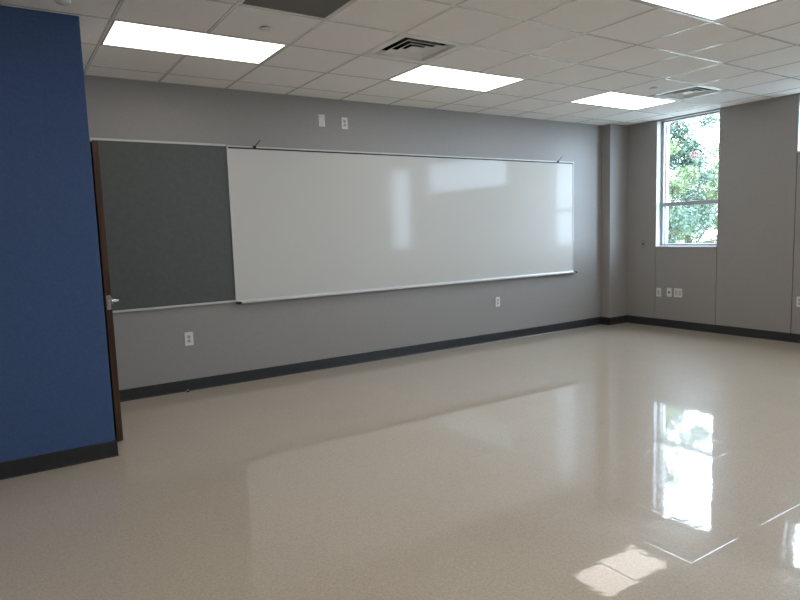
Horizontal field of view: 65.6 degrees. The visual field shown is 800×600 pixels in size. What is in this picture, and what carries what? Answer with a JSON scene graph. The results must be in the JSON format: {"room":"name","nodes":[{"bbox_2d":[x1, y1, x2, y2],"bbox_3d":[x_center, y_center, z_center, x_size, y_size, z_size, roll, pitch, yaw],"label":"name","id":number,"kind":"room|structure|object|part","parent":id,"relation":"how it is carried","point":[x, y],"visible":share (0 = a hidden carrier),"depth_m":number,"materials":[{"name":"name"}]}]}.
{"room":"classroom","nodes":[
{"label":"classroom","id":0,"kind":"room"},
{"bbox_2d":[0,5,114,461],"bbox_3d":[-3.315,-0.234,3.279,3.114,2.857,0.150,-6,7,-33],"label":"wall","id":1,"kind":"structure","parent":0,"point":[55,387],"depth_m":3.89,"materials":[{"name":"paint"}]},
{"bbox_2d":[0,438,118,479],"bbox_3d":[-3.297,1.126,3.485,3.130,0.108,0.308,-6,7,-33],"label":"baseboard","id":2,"kind":"structure","parent":1,"relation":"attached to","point":[79,455],"depth_m":4.01,"materials":[{"name":"grey rubber"}]},
{"bbox_2d":[90,141,122,440],"bbox_3d":[-2.338,-0.067,4.739,0.158,2.127,0.925,-7,8,-38],"label":"door","id":3,"kind":"structure","parent":1,"relation":"in","point":[94,145],"depth_m":4.38,"materials":[{"name":"brown wood"}]},
{"bbox_3d":[-2.056,0.019,4.385,0.028,0.100,0.011,-7,8,-38],"label":"latch plate","id":4,"kind":"part","parent":3,"relation":"part of","materials":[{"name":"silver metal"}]},
{"bbox_2d":[84,75,601,389],"bbox_3d":[-1.115,-0.730,6.488,10.645,3.000,0.150,-6,7,-33],"label":"wall","id":5,"kind":"structure","parent":0,"point":[151,349],"depth_m":6.68,"materials":[{"name":"grey paint"}]},
{"bbox_2d":[90,138,235,312],"bbox_3d":[-2.140,-0.686,5.721,1.176,1.523,0.022,-6,7,-33],"label":"tackboard","id":6,"kind":"object","parent":5,"relation":"attached to","point":[166,203],"visible":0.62,"depth_m":5.71,"materials":[{"name":"grey fabric"}]},
{"bbox_2d":[184,332,193,345],"bbox_3d":[-2.008,0.370,5.907,0.080,0.128,0.010,-6,7,-33],"label":"wall outlet","id":7,"kind":"object","parent":5,"relation":"attached to","point":[188,336],"visible":1,"depth_m":5.90,"materials":[{"name":"white plastic"}]},
{"bbox_2d":[318,114,324,126],"bbox_3d":[-0.818,-1.875,6.487,0.074,0.122,0.009,-6,7,-33],"label":"blank wall plate","id":8,"kind":"object","parent":5,"relation":"attached to","point":[321,118],"visible":1,"depth_m":6.48,"materials":[{"name":"white plastic"}]},
{"bbox_2d":[341,117,347,128],"bbox_3d":[-0.592,-1.887,6.632,0.074,0.122,0.010,-6,7,-33],"label":"wall outlet","id":9,"kind":"object","parent":5,"relation":"attached to","point":[344,122],"visible":1,"depth_m":6.63,"materials":[{"name":"white plastic"}]},
{"bbox_2d":[119,315,626,401],"bbox_3d":[0.315,0.584,7.346,7.211,0.108,0.168,-6,7,-33],"label":"baseboard","id":10,"kind":"structure","parent":5,"relation":"attached to","point":[130,394],"depth_m":6.82,"materials":[{"name":"grey rubber"}]},
{"bbox_2d":[226,145,576,303],"bbox_3d":[0.406,-0.932,7.333,4.868,1.533,0.066,-6,7,-33],"label":"whiteboard","id":11,"kind":"object","parent":5,"relation":"attached to","point":[305,223],"visible":1,"depth_m":6.99,"materials":[{"name":"white plastic"}]},
{"bbox_3d":[-1.639,-0.728,6.043,0.016,1.503,0.024,-6,7,-33],"label":"trim","id":12,"kind":"part","parent":11,"relation":"part of","materials":[{"name":"silver metal"}]},
{"bbox_3d":[0.361,-1.687,7.260,4.844,0.014,0.030,-6,7,-33],"label":"map rail","id":13,"kind":"part","parent":11,"relation":"part of","materials":[{"name":"silver metal"}]},
{"bbox_2d":[238,271,575,303],"bbox_3d":[0.427,-0.188,7.415,4.822,0.032,0.062,-6,7,-33],"label":"marker tray","id":14,"kind":"object","parent":11,"relation":"on","point":[350,290],"depth_m":7.08,"materials":[{"name":"silver metal"}]},
{"bbox_3d":[2.408,-1.146,8.646,0.014,1.503,0.024,-6,7,-33],"label":"trim","id":15,"kind":"part","parent":11,"relation":"part of","materials":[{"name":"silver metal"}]},
{"bbox_2d":[495,297,499,306],"bbox_3d":[1.261,0.024,8.009,0.074,0.122,0.010,-6,7,-33],"label":"wall outlet","id":16,"kind":"object","parent":5,"relation":"attached to","point":[497,299],"visible":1,"depth_m":8.00,"materials":[{"name":"white plastic"}]},
{"bbox_2d":[0,322,799,599],"bbox_3d":[2.012,1.235,1.942,10.645,0.120,11.442,-6,7,-33],"label":"floor","id":17,"kind":"structure","parent":0,"point":[623,461],"depth_m":3.56,"materials":[{"name":"tile"}]},
{"bbox_2d":[0,0,799,125],"bbox_3d":[1.913,-1.762,1.614,10.645,0.201,11.442,-6,7,-33],"label":"ceiling","id":18,"kind":"structure","parent":0,"point":[565,52],"depth_m":4.98,"materials":[{"name":"tile"}]},
{"bbox_2d":[54,0,71,4],"bbox_3d":[-1.951,-1.732,3.587,0.100,0.036,0.100,-6,7,-33],"label":"smoke detector","id":19,"kind":"object","parent":18,"relation":"attached to","point":[60,2],"visible":1,"depth_m":3.58,"materials":[{"name":"grey plastic"}]},
{"bbox_2d":[101,20,286,63],"bbox_3d":[-1.500,-1.931,4.549,1.197,0.120,0.588,-6,7,-33],"label":"ceiling light","id":20,"kind":"object","parent":18,"relation":"attached to","point":[119,34],"visible":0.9,"depth_m":4.53,"materials":[{"name":"white plastic"}]},
{"bbox_2d":[259,26,271,30],"bbox_3d":[-0.917,-1.851,4.232,0.084,0.017,0.084,-6,7,-33],"label":"sprinkler cover","id":21,"kind":"object","parent":18,"relation":"attached to","point":[264,28],"visible":1,"depth_m":4.22,"materials":[{"name":"white plastic"}]},
{"bbox_2d":[240,0,352,18],"bbox_3d":[-0.580,-1.866,3.696,0.588,0.115,0.588,-6,7,-33],"label":"ceiling vent","id":22,"kind":"object","parent":18,"relation":"in","point":[323,9],"visible":0.98,"depth_m":3.85,"materials":[{"name":"grey metal"}]},
{"bbox_2d":[364,34,465,63],"bbox_3d":[0.109,-2.016,4.862,0.582,0.115,0.582,-6,7,-33],"label":"ceiling vent","id":23,"kind":"object","parent":18,"relation":"in","point":[409,48],"visible":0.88,"depth_m":4.95,"materials":[{"name":"white metal"}]},
{"bbox_3d":[0.111,-1.967,4.867,0.120,0.004,0.120,-6,7,-33],"label":"plate","id":24,"kind":"part","parent":23,"relation":"part of","materials":[{"name":"white metal"}]},
{"bbox_2d":[389,65,524,91],"bbox_3d":[0.543,-2.143,5.864,1.197,0.120,0.588,-6,7,-33],"label":"ceiling light","id":25,"kind":"object","parent":18,"relation":"attached to","point":[424,74],"visible":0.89,"depth_m":5.85,"materials":[{"name":"white plastic"}]},
{"bbox_2d":[572,92,675,109],"bbox_3d":[2.586,-2.354,7.178,1.197,0.120,0.588,-6,7,-33],"label":"ceiling light","id":26,"kind":"object","parent":18,"relation":"attached to","point":[610,99],"visible":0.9,"depth_m":7.18,"materials":[{"name":"white plastic"}]},
{"bbox_2d":[650,85,728,100],"bbox_3d":[3.174,-2.333,6.833,0.582,0.115,0.582,-6,7,-33],"label":"ceiling vent","id":27,"kind":"object","parent":18,"relation":"in","point":[694,91],"visible":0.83,"depth_m":6.87,"materials":[{"name":"white metal"}]},
{"bbox_2d":[639,0,776,20],"bbox_3d":[1.872,-1.963,3.827,1.197,0.120,0.588,-6,7,-33],"label":"ceiling light","id":28,"kind":"object","parent":18,"relation":"attached to","point":[711,10],"visible":1,"depth_m":4.11,"materials":[{"name":"white plastic"}]},
{"bbox_2d":[601,124,627,317],"bbox_3d":[3.123,-1.077,9.042,0.390,2.857,0.152,-6,7,-33],"label":"wall","id":29,"kind":"structure","parent":0,"point":[614,191],"depth_m":8.96,"materials":[{"name":"grey paint"}]},
{"bbox_2d":[667,122,669,242],"bbox_3d":[6.489,-0.824,4.591,0.070,3.700,11.292,-6,7,-33],"label":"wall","id":30,"kind":"structure","parent":0,"point":[669,122],"depth_m":8.72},
{"bbox_2d":[627,93,799,333],"bbox_3d":[6.352,-0.698,4.603,0.170,2.857,11.142,-6,7,-33],"label":"wall","id":31,"kind":"structure","parent":0,"point":[751,279],"depth_m":7.73,"materials":[{"name":"grey paint"}]},
{"bbox_2d":[641,240,644,247],"bbox_3d":[3.479,-0.802,8.883,0.014,0.110,0.066,-6,7,-33],"label":"wall sensor","id":32,"kind":"object","parent":31,"relation":"attached to","point":[642,241],"visible":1,"depth_m":8.88,"materials":[{"name":"grey plastic"}]},
{"bbox_2d":[656,288,660,296],"bbox_3d":[3.643,-0.109,8.743,0.010,0.122,0.074,-6,7,-33],"label":"data plate","id":33,"kind":"object","parent":31,"relation":"attached to","point":[658,290],"visible":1,"depth_m":8.74,"materials":[{"name":"white plastic"}]},
{"bbox_2d":[667,288,671,296],"bbox_3d":[3.730,-0.107,8.604,0.014,0.122,0.074,-6,7,-33],"label":"jack plate","id":34,"kind":"object","parent":31,"relation":"attached to","point":[669,290],"visible":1,"depth_m":8.60,"materials":[{"name":"white plastic"}]},
{"bbox_2d":[674,288,681,297],"bbox_3d":[3.805,-0.097,8.493,0.010,0.122,0.120,-6,7,-33],"label":"data plate","id":35,"kind":"object","parent":31,"relation":"attached to","point":[677,292],"visible":1,"depth_m":8.49,"materials":[{"name":"white plastic"}]},
{"bbox_2d":[655,111,719,246],"bbox_3d":[3.876,-1.574,8.309,0.192,1.726,0.890,-6,7,-33],"label":"window","id":36,"kind":"structure","parent":31,"relation":"in","point":[662,204],"depth_m":8.62,"materials":[{"name":"grey metal"}]},
{"bbox_3d":[3.875,-0.722,8.383,0.122,0.016,0.890,-6,7,-33],"label":"sill","id":37,"kind":"part","parent":36,"relation":"part of","materials":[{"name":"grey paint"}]},
{"bbox_2d":[627,315,799,342],"bbox_3d":[6.360,0.681,4.639,0.016,0.108,10.990,-6,7,-33],"label":"baseboard","id":38,"kind":"structure","parent":31,"relation":"attached to","point":[728,330],"depth_m":8.05,"materials":[{"name":"grey rubber"}]},
{"bbox_2d":[796,296,799,306],"bbox_3d":[4.643,0.021,7.207,0.010,0.122,0.074,-6,7,-33],"label":"wall outlet","id":39,"kind":"object","parent":31,"relation":"attached to","point":[798,297],"visible":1,"depth_m":7.22,"materials":[{"name":"white plastic"}]},
{"bbox_2d":[797,95,799,152],"bbox_3d":[5.347,-1.911,5.968,0.192,0.644,2.735,-6,7,-33],"label":"window","id":40,"kind":"structure","parent":31,"relation":"in","point":[798,146],"depth_m":7.07,"materials":[{"name":"grey"}]},
{"label":"outside","id":41,"kind":"structure","parent":0,"visible":0},
{"bbox_2d":[676,235,716,242],"bbox_3d":[104.639,-7.253,85.655,252.575,0.200,260.000,-6,7,-33],"label":"ground","id":42,"kind":"structure","parent":41,"point":[702,239],"depth_m":203.39,"materials":[{"name":"white"}]},
{"bbox_2d":[668,143,718,242],"bbox_3d":[9.300,-1.086,19.910,4.107,8.109,4.564,-7,8,-41],"label":"tree","id":43,"kind":"object","parent":42,"relation":"on","point":[711,188],"visible":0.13,"depth_m":19.12,"materials":[{"name":"green plant"}]},
{"bbox_2d":[668,113,719,242],"bbox_3d":[6.052,-1.656,16.694,4.884,10.155,4.863,4,8,41],"label":"tree","id":44,"kind":"object","parent":42,"relation":"on","point":[685,218],"visible":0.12,"depth_m":15.64,"materials":[{"name":"green plant"}]}
]}

